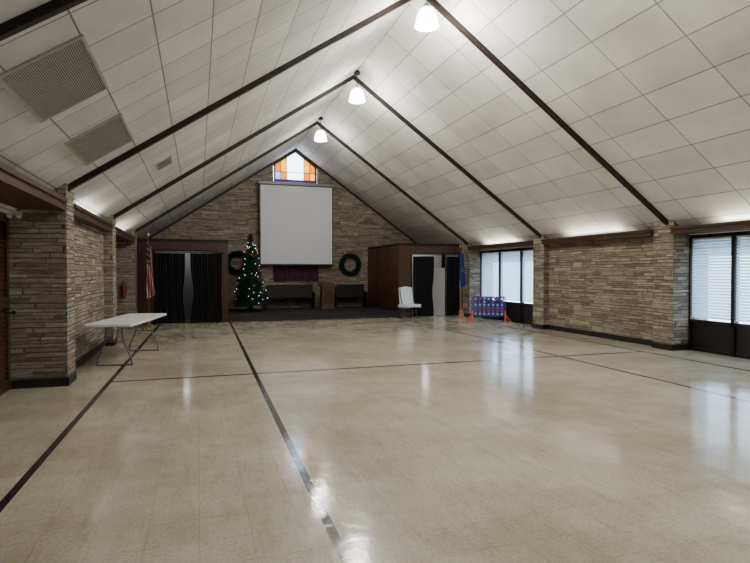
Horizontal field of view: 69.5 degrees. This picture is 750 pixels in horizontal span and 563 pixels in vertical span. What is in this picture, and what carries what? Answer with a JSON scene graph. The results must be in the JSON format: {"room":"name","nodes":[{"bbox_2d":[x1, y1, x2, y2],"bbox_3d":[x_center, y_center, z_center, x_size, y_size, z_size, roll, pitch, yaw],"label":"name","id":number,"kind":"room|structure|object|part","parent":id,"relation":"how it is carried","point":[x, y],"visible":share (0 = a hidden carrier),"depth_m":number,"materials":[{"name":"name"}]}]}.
{"room":"event hall","nodes":[
{"label":"event hall","id":0,"kind":"room"},
{"bbox_2d":[9,183,137,379],"bbox_3d":[-4.795,0.045,7.509,0.950,2.848,25.650,0,1,-18],"label":"wall","id":1,"kind":"structure","parent":0,"point":[66,274],"depth_m":7.57,"materials":[{"name":"stone"}]},
{"bbox_2d":[0,212,15,395],"bbox_3d":[-4.817,0.279,6.924,0.154,2.400,0.936,0,1,-18],"label":"door","id":2,"kind":"structure","parent":1,"relation":"in","point":[5,369],"depth_m":7.26,"materials":[{"name":"brown wood"}]},
{"bbox_3d":[-4.851,0.279,6.913,0.050,2.400,0.936,0,1,-18],"label":"frame","id":3,"kind":"part","parent":2,"relation":"part of","materials":[{"name":"brown wood"}]},
{"bbox_2d":[7,211,21,217],"bbox_3d":[-4.883,-0.907,7.329,0.180,0.103,0.104,0,1,-18],"label":"emergency light","id":4,"kind":"object","parent":1,"relation":"attached to","point":[18,214],"visible":0.95,"depth_m":7.32,"materials":[{"name":"white plastic"}]},
{"bbox_2d":[0,185,55,209],"bbox_3d":[-4.106,-0.973,5.625,0.600,0.030,3.825,0,1,-18],"label":"trim","id":5,"kind":"structure","parent":1,"relation":"attached to","point":[9,197],"depth_m":6.60,"materials":[{"name":"brown wood"}]},
{"bbox_2d":[0,162,67,210],"bbox_3d":[-3.764,-1.040,5.736,0.120,0.160,3.825,0,1,-18],"label":"trim","id":6,"kind":"structure","parent":1,"relation":"attached to","point":[10,178],"depth_m":5.95,"materials":[{"name":"brown wood"}]},
{"bbox_2d":[0,0,87,40],"bbox_3d":[-0.363,-3.110,4.194,5.450,3.726,0.066,0,1,-18],"label":"trim","id":7,"kind":"structure","parent":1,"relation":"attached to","point":[52,8],"depth_m":3.58,"materials":[{"name":"brown wood"}]},
{"bbox_2d":[11,326,135,388],"bbox_3d":[-4.657,1.408,7.570,0.695,0.120,25.665,0,1,-18],"label":"baseboard","id":8,"kind":"structure","parent":1,"relation":"attached to","point":[48,382],"depth_m":7.56,"materials":[{"name":"black plastic"}]},
{"bbox_2d":[74,203,113,231],"bbox_3d":[-5.107,-1.112,9.846,0.120,0.160,3.825,0,1,-18],"label":"trim","id":9,"kind":"structure","parent":1,"relation":"attached to","point":[80,213],"depth_m":9.39,"materials":[{"name":"brown wood"}]},
{"bbox_2d":[121,282,126,297],"bbox_3d":[-7.262,0.225,15.625,0.187,0.505,0.138,1,1,40],"label":"fire extinguisher","id":10,"kind":"object","parent":1,"relation":"attached to","point":[123,286],"visible":1,"depth_m":15.58,"materials":[{"name":"red metal"}]},
{"bbox_2d":[116,227,135,242],"bbox_3d":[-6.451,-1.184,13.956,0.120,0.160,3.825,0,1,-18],"label":"trim","id":11,"kind":"structure","parent":1,"relation":"attached to","point":[120,233],"depth_m":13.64,"materials":[{"name":"brown wood"}]},
{"bbox_2d":[135,121,316,232],"bbox_3d":[-4.467,-3.320,16.748,5.450,3.746,0.080,0,1,-18],"label":"trim","id":12,"kind":"structure","parent":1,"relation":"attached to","point":[315,123],"depth_m":16.67,"materials":[{"name":"brown wood"}]},
{"bbox_2d":[113,75,353,218],"bbox_3d":[-3.123,-3.248,12.638,5.450,3.746,0.080,0,1,-18],"label":"trim","id":13,"kind":"structure","parent":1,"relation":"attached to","point":[350,78],"depth_m":12.54,"materials":[{"name":"brown wood"}]},
{"bbox_2d":[68,0,411,190],"bbox_3d":[-1.779,-3.176,8.528,5.450,3.746,0.080,0,1,-18],"label":"trim","id":14,"kind":"structure","parent":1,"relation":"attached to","point":[396,5],"depth_m":8.36,"materials":[{"name":"brown wood"}]},
{"bbox_2d":[150,164,413,308],"bbox_3d":[-3.186,-1.733,21.630,12.800,5.910,0.250,0,1,-18],"label":"wall","id":15,"kind":"structure","parent":0,"point":[231,216],"depth_m":21.35,"materials":[{"name":"stone"}]},
{"bbox_2d":[149,148,295,238],"bbox_3d":[-6.133,-3.107,20.485,6.300,4.301,0.050,0,1,-18],"label":"trim","id":16,"kind":"structure","parent":15,"relation":"attached to","point":[290,152],"depth_m":20.55,"materials":[{"name":"brown wood"}]},
{"bbox_2d":[228,250,245,275],"bbox_3d":[-5.268,-0.712,20.746,1.009,1.012,0.183,0,1,-18],"label":"wreath","id":17,"kind":"object","parent":15,"relation":"attached to","point":[233,254],"visible":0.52,"depth_m":20.70,"materials":[{"name":"green plant"}]},
{"bbox_2d":[273,151,316,182],"bbox_3d":[-3.172,-2.687,21.570,1.760,5.180,0.160,0,1,-18],"label":"window","id":18,"kind":"structure","parent":15,"relation":"in","point":[294,167],"depth_m":21.55,"materials":[{"name":"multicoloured glass"}]},
{"bbox_2d":[273,266,318,280],"bbox_3d":[-3.128,-0.565,21.474,1.800,1.100,0.074,0,1,-18],"label":"curtain","id":19,"kind":"object","parent":15,"relation":"attached to","point":[280,273],"visible":0.55,"depth_m":21.48,"materials":[{"name":"purple fabric"}]},
{"bbox_2d":[258,180,334,265],"bbox_3d":[-3.093,-2.258,21.304,3.000,3.268,0.390,0,1,-18],"label":"projection screen","id":20,"kind":"object","parent":15,"relation":"attached to","point":[296,218],"visible":0.97,"depth_m":21.15,"materials":[{"name":"white fabric"}]},
{"bbox_2d":[338,253,361,275],"bbox_3d":[-1.009,-0.686,22.139,1.008,1.010,0.184,0,1,-18],"label":"wreath","id":21,"kind":"object","parent":15,"relation":"attached to","point":[346,256],"visible":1,"depth_m":22.12,"materials":[{"name":"green plant"}]},
{"bbox_2d":[296,149,416,242],"bbox_3d":[-0.145,-3.031,22.443,6.300,4.522,0.050,0,1,-18],"label":"trim","id":22,"kind":"structure","parent":15,"relation":"attached to","point":[297,150],"depth_m":22.19,"materials":[{"name":"brown wood"}]},
{"bbox_2d":[0,312,749,562],"bbox_3d":[0.822,1.496,9.423,12.800,0.120,26.150,0,1,-18],"label":"floor","id":23,"kind":"structure","parent":0,"point":[436,438],"depth_m":4.99,"materials":[{"name":"tile"}]},
{"bbox_2d":[84,313,166,365],"bbox_3d":[-4.568,1.053,10.100,0.760,0.738,2.440,0,1,-8],"label":"folding table","id":24,"kind":"object","parent":23,"relation":"on","point":[130,320],"visible":1,"depth_m":9.43,"materials":[{"name":"white plastic"}]},
{"bbox_2d":[143,233,154,326],"bbox_3d":[-6.671,-0.068,15.937,0.298,2.780,0.298,1,1,40],"label":"flag","id":25,"kind":"object","parent":23,"relation":"on","point":[150,289],"visible":0.94,"depth_m":15.91,"materials":[{"name":"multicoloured fabric"}]},
{"bbox_2d":[137,238,228,324],"bbox_3d":[-6.491,-0.033,18.514,2.662,2.620,3.655,0,1,-18],"label":"booth","id":26,"kind":"object","parent":23,"relation":"on","point":[158,245],"visible":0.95,"depth_m":16.85,"materials":[{"name":"paint"}]},
{"bbox_2d":[152,251,223,253],"bbox_3d":[-5.766,-0.903,16.759,2.113,0.056,0.103,0,1,-18],"label":"curtain rod","id":27,"kind":"object","parent":26,"relation":"attached to","point":[152,251],"visible":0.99,"depth_m":16.75,"materials":[{"name":"brown metal"}]},
{"bbox_2d":[154,253,184,323],"bbox_3d":[-6.282,0.206,16.585,0.880,2.150,0.092,0,1,-18],"label":"curtain","id":28,"kind":"object","parent":27,"relation":"hanging from","point":[169,267],"visible":0.96,"depth_m":16.59,"materials":[{"name":"black fabric"}]},
{"bbox_2d":[190,253,221,322],"bbox_3d":[-5.269,0.200,16.916,0.950,2.150,0.094,0,1,-18],"label":"curtain","id":29,"kind":"object","parent":27,"relation":"hanging from","point":[206,269],"visible":1,"depth_m":16.92,"materials":[{"name":"black fabric"}]},
{"bbox_2d":[228,306,397,321],"bbox_3d":[-2.484,1.164,19.855,5.770,0.180,3.645,0,1,-18],"label":"stage","id":30,"kind":"object","parent":23,"relation":"on","point":[357,312],"visible":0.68,"depth_m":18.61,"materials":[{"name":"black carpet"}]},
{"bbox_2d":[233,231,268,311],"bbox_3d":[-4.465,-0.371,19.319,1.318,2.898,1.292,1,1,37],"label":"tree","id":31,"kind":"object","parent":30,"relation":"on","point":[248,266],"visible":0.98,"depth_m":19.12,"materials":[{"name":"green plant"}]},
{"bbox_2d":[264,284,314,309],"bbox_3d":[-3.294,0.580,20.908,1.880,0.950,0.608,0,1,-18],"label":"pew","id":32,"kind":"object","parent":30,"relation":"on","point":[272,291],"visible":0.86,"depth_m":21.06,"materials":[{"name":"black wood"}]},
{"bbox_3d":[-3.367,0.381,21.128,1.800,0.511,0.138,0,1,-18],"label":"backrest","id":33,"kind":"part","parent":32,"relation":"part of","materials":[{"name":"black wood"}]},
{"bbox_3d":[-3.281,0.616,20.866,1.800,0.040,0.460,0,1,-18],"label":"seat","id":34,"kind":"part","parent":32,"relation":"part of","materials":[{"name":"black wood"}]},
{"bbox_2d":[318,283,335,308],"bbox_3d":[-1.836,0.557,20.822,0.600,0.999,0.480,0,1,-18],"label":"lectern","id":35,"kind":"object","parent":30,"relation":"on","point":[326,289],"visible":0.98,"depth_m":20.66,"materials":[{"name":"brown wood"}]},
{"bbox_3d":[-1.781,0.590,20.654,0.340,0.540,0.015,0,1,-18],"label":"panel","id":36,"kind":"part","parent":35,"relation":"part of","materials":[{"name":"brown wood"}]},
{"bbox_2d":[334,284,367,307],"bbox_3d":[-1.004,0.567,21.656,1.300,0.950,0.608,0,1,-18],"label":"pew","id":37,"kind":"object","parent":30,"relation":"on","point":[341,290],"visible":0.8,"depth_m":21.81,"materials":[{"name":"black wood"}]},
{"bbox_3d":[-1.077,0.368,21.876,1.220,0.511,0.138,0,1,-18],"label":"backrest","id":38,"kind":"part","parent":37,"relation":"part of","materials":[{"name":"black wood"}]},
{"bbox_3d":[-0.990,0.603,21.615,1.220,0.040,0.460,0,1,-18],"label":"seat","id":39,"kind":"part","parent":37,"relation":"part of","materials":[{"name":"black wood"}]},
{"bbox_2d":[398,287,420,318],"bbox_3d":[1.177,0.721,18.581,0.638,1.086,0.540,-1,1,-38],"label":"folding chair","id":40,"kind":"object","parent":23,"relation":"on","point":[406,298],"visible":1,"depth_m":18.61,"materials":[{"name":"white plastic"}]},
{"bbox_3d":[1.072,0.482,18.711,0.638,0.611,0.200,-1,1,-38],"label":"backrest","id":41,"kind":"part","parent":40,"relation":"part of","materials":[{"name":"white plastic"}]},
{"bbox_3d":[1.187,0.831,18.570,0.608,0.138,0.507,-1,1,-38],"label":"seat","id":42,"kind":"part","parent":40,"relation":"part of","materials":[{"name":"white plastic"}]},
{"bbox_2d":[368,243,461,317],"bbox_3d":[1.434,-0.078,21.104,2.462,2.620,3.655,0,1,-18],"label":"booth","id":43,"kind":"object","parent":23,"relation":"on","point":[390,266],"visible":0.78,"depth_m":19.73,"materials":[{"name":"paint"}]},
{"bbox_3d":[2.190,-0.948,19.359,1.953,0.056,0.103,0,1,-18],"label":"curtain rod","id":44,"kind":"object","parent":43,"relation":"attached to","visible":0},
{"bbox_2d":[413,256,433,316],"bbox_3d":[1.722,0.170,19.201,0.800,2.130,0.092,0,1,-18],"label":"curtain","id":45,"kind":"object","parent":44,"relation":"hanging from","point":[423,266],"visible":0.98,"depth_m":19.20,"materials":[{"name":"black fabric"}]},
{"bbox_2d":[446,256,458,315],"bbox_3d":[2.810,0.164,19.556,0.490,2.130,0.094,0,1,-18],"label":"curtain","id":46,"kind":"object","parent":44,"relation":"hanging from","point":[452,263],"visible":0.99,"depth_m":19.55,"materials":[{"name":"black fabric"}]},
{"bbox_2d":[432,268,444,314],"bbox_3d":[2.336,0.374,20.094,0.560,1.750,0.030,0,1,-18],"label":"whiteboard","id":47,"kind":"object","parent":23,"relation":"on","point":[438,291],"visible":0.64,"depth_m":20.09,"materials":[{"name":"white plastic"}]},
{"bbox_2d":[456,244,464,317],"bbox_3d":[2.998,-0.037,19.025,0.298,2.610,0.298,1,1,40],"label":"flag","id":48,"kind":"object","parent":23,"relation":"on","point":[462,268],"visible":0.89,"depth_m":19.00,"materials":[{"name":"blue fabric"}]},
{"bbox_2d":[458,287,464,318],"bbox_3d":[2.956,0.628,18.652,0.240,1.299,0.155,0,1,-18],"label":"broom","id":49,"kind":"object","parent":23,"relation":"on","point":[461,314],"visible":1,"depth_m":18.61,"materials":[{"name":"brown wood"}]},
{"bbox_2d":[466,296,510,321],"bbox_3d":[3.698,0.888,17.644,1.464,0.808,0.534,0,1,12],"label":"game","id":50,"kind":"object","parent":23,"relation":"on","point":[504,315],"visible":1,"depth_m":17.61,"materials":[{"name":"blue plastic"}]},
{"bbox_3d":[3.708,0.808,17.641,1.020,0.648,0.090,0,1,12],"label":"rail","id":51,"kind":"part","parent":50,"relation":"part of","materials":[{"name":"blue plastic"}]},
{"bbox_2d":[0,0,749,261],"bbox_3d":[0.822,-2.832,9.347,13.000,4.702,26.150,0,1,-18],"label":"ceiling","id":52,"kind":"structure","parent":0,"point":[659,89],"depth_m":9.41,"materials":[{"name":"tile"}]},
{"bbox_2d":[0,34,108,122],"bbox_3d":[-2.750,-1.730,4.721,0.608,0.416,1.260,0,1,-18],"label":"ceiling vent","id":53,"kind":"object","parent":52,"relation":"in","point":[54,81],"visible":1,"depth_m":4.61,"materials":[{"name":"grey metal"}]},
{"bbox_2d":[63,113,133,165],"bbox_3d":[-3.437,-1.767,6.821,0.608,0.416,1.300,0,1,-18],"label":"ceiling vent","id":54,"kind":"object","parent":52,"relation":"in","point":[108,136],"visible":1,"depth_m":6.73,"materials":[{"name":"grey metal"}]},
{"bbox_2d":[156,155,172,170],"bbox_3d":[-3.908,-2.196,10.048,0.276,0.193,0.620,0,1,-18],"label":"ceiling vent","id":55,"kind":"object","parent":52,"relation":"in","point":[167,161],"visible":1,"depth_m":10.04,"materials":[{"name":"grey metal"}]},
{"bbox_2d":[314,117,326,141],"bbox_3d":[-1.718,-4.816,17.084,0.410,0.725,0.410,0,1,-18],"label":"pendant lamp","id":56,"kind":"object","parent":52,"relation":"hanging from","point":[320,136],"visible":1,"depth_m":17.00,"materials":[{"name":"white glass"}]},
{"bbox_3d":[-1.718,-4.606,17.088,0.410,0.305,0.410,0,1,-18],"label":"lamp shade","id":57,"kind":"part","parent":56,"relation":"part of","materials":[{"name":"white glass"}]},
{"bbox_2d":[349,70,364,103],"bbox_3d":[-0.435,-4.748,13.159,0.410,0.725,0.410,0,1,-18],"label":"pendant lamp","id":58,"kind":"object","parent":52,"relation":"hanging from","point":[357,96],"visible":1,"depth_m":13.08,"materials":[{"name":"white glass"}]},
{"bbox_3d":[-0.435,-4.538,13.163,0.410,0.305,0.410,0,1,-18],"label":"lamp shade","id":59,"kind":"part","parent":58,"relation":"part of","materials":[{"name":"white glass"}]},
{"bbox_2d":[415,0,438,31],"bbox_3d":[0.876,-4.678,9.149,0.410,0.725,0.410,0,1,-18],"label":"pendant lamp","id":60,"kind":"object","parent":52,"relation":"hanging from","point":[426,20],"visible":1,"depth_m":9.06,"materials":[{"name":"white glass"}]},
{"bbox_2d":[442,220,708,344],"bbox_3d":[6.469,0.076,11.191,0.950,2.658,25.650,0,1,-18],"label":"wall","id":61,"kind":"structure","parent":0,"point":[638,287],"depth_m":12.79,"materials":[{"name":"stone"}]},
{"bbox_2d":[317,121,467,244],"bbox_3d":[0.714,-3.254,18.443,5.450,3.937,0.080,0,1,-18],"label":"trim","id":62,"kind":"structure","parent":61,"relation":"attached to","point":[324,128],"depth_m":18.34,"materials":[{"name":"brown wood"}]},
{"bbox_2d":[353,75,540,237],"bbox_3d":[2.057,-3.182,14.333,5.450,3.937,0.080,0,1,-18],"label":"trim","id":63,"kind":"structure","parent":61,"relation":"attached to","point":[363,85],"depth_m":14.21,"materials":[{"name":"brown wood"}]},
{"bbox_2d":[467,241,532,249],"bbox_3d":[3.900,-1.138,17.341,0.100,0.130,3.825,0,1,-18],"label":"trim","id":64,"kind":"structure","parent":61,"relation":"attached to","point":[522,243],"depth_m":16.97,"materials":[{"name":"brown wood"}]},
{"bbox_2d":[480,247,532,324],"bbox_3d":[4.409,0.094,17.529,0.130,2.400,3.825,0,1,-18],"label":"window","id":65,"kind":"structure","parent":61,"relation":"in","point":[519,312],"depth_m":17.27,"materials":[{"name":"brown metal"}]},
{"bbox_2d":[481,252,497,298],"bbox_3d":[3.998,-0.206,18.731,0.040,1.602,1.195,0,1,-18],"label":"window blind","id":66,"kind":"object","parent":65,"relation":"attached to","point":[491,271],"visible":0.94,"depth_m":18.76,"materials":[{"name":"white plastic"}]},
{"bbox_3d":[4.413,0.979,17.546,0.040,0.530,3.765,0,1,-18],"label":"panel","id":67,"kind":"part","parent":65,"relation":"part of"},
{"bbox_2d":[500,250,519,300],"bbox_3d":[4.394,-0.184,17.519,0.040,1.602,1.195,0,1,-18],"label":"window blind","id":68,"kind":"object","parent":65,"relation":"attached to","point":[516,262],"visible":0.98,"depth_m":17.52,"materials":[{"name":"white plastic"}]},
{"bbox_2d":[522,250,532,302],"bbox_3d":[4.791,-0.163,16.307,0.040,1.602,1.195,0,1,-18],"label":"window blind","id":69,"kind":"object","parent":65,"relation":"attached to","point":[527,273],"visible":0.35,"depth_m":16.61,"materials":[{"name":"white plastic"}]},
{"bbox_2d":[427,0,668,224],"bbox_3d":[3.401,-3.110,10.222,5.450,3.937,0.080,0,1,-18],"label":"beam","id":70,"kind":"structure","parent":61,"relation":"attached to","point":[445,13],"depth_m":10.11,"materials":[{"name":"brown wood"}]},
{"bbox_2d":[464,313,687,350],"bbox_3d":[6.783,1.377,9.344,0.415,0.120,21.930,0,1,-18],"label":"baseboard","id":71,"kind":"structure","parent":61,"relation":"attached to","point":[651,343],"depth_m":12.72,"materials":[{"name":"black plastic"}]},
{"bbox_2d":[541,229,653,243],"bbox_3d":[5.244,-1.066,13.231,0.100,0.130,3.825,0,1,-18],"label":"trim","id":72,"kind":"structure","parent":61,"relation":"attached to","point":[650,232],"depth_m":12.79,"materials":[{"name":"brown wood"}]},
{"bbox_2d":[670,220,749,233],"bbox_3d":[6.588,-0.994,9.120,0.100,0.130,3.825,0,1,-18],"label":"trim","id":73,"kind":"structure","parent":61,"relation":"attached to","point":[745,223],"depth_m":10.04,"materials":[{"name":"brown wood"}]},
{"bbox_2d":[688,231,749,358],"bbox_3d":[7.096,0.238,9.308,0.130,2.400,3.825,0,1,-18],"label":"window","id":74,"kind":"structure","parent":61,"relation":"in","point":[732,338],"depth_m":10.43,"materials":[{"name":"brown metal"}]},
{"bbox_2d":[692,236,730,320],"bbox_3d":[6.636,-0.065,10.662,0.040,1.602,0.876,0,1,-18],"label":"window blind","id":75,"kind":"object","parent":74,"relation":"attached to","point":[717,271],"visible":1,"depth_m":10.64,"materials":[{"name":"white plastic"}]},
{"bbox_3d":[7.101,1.122,9.325,0.040,0.530,3.765,0,1,-18],"label":"panel","id":76,"kind":"part","parent":74,"relation":"part of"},
{"bbox_2d":[736,235,749,321],"bbox_3d":[6.933,-0.049,9.753,0.040,1.602,0.876,0,1,-18],"label":"window blind","id":77,"kind":"object","parent":74,"relation":"attached to","point":[743,272],"visible":1,"depth_m":10.04,"materials":[{"name":"white plastic"}]}
]}

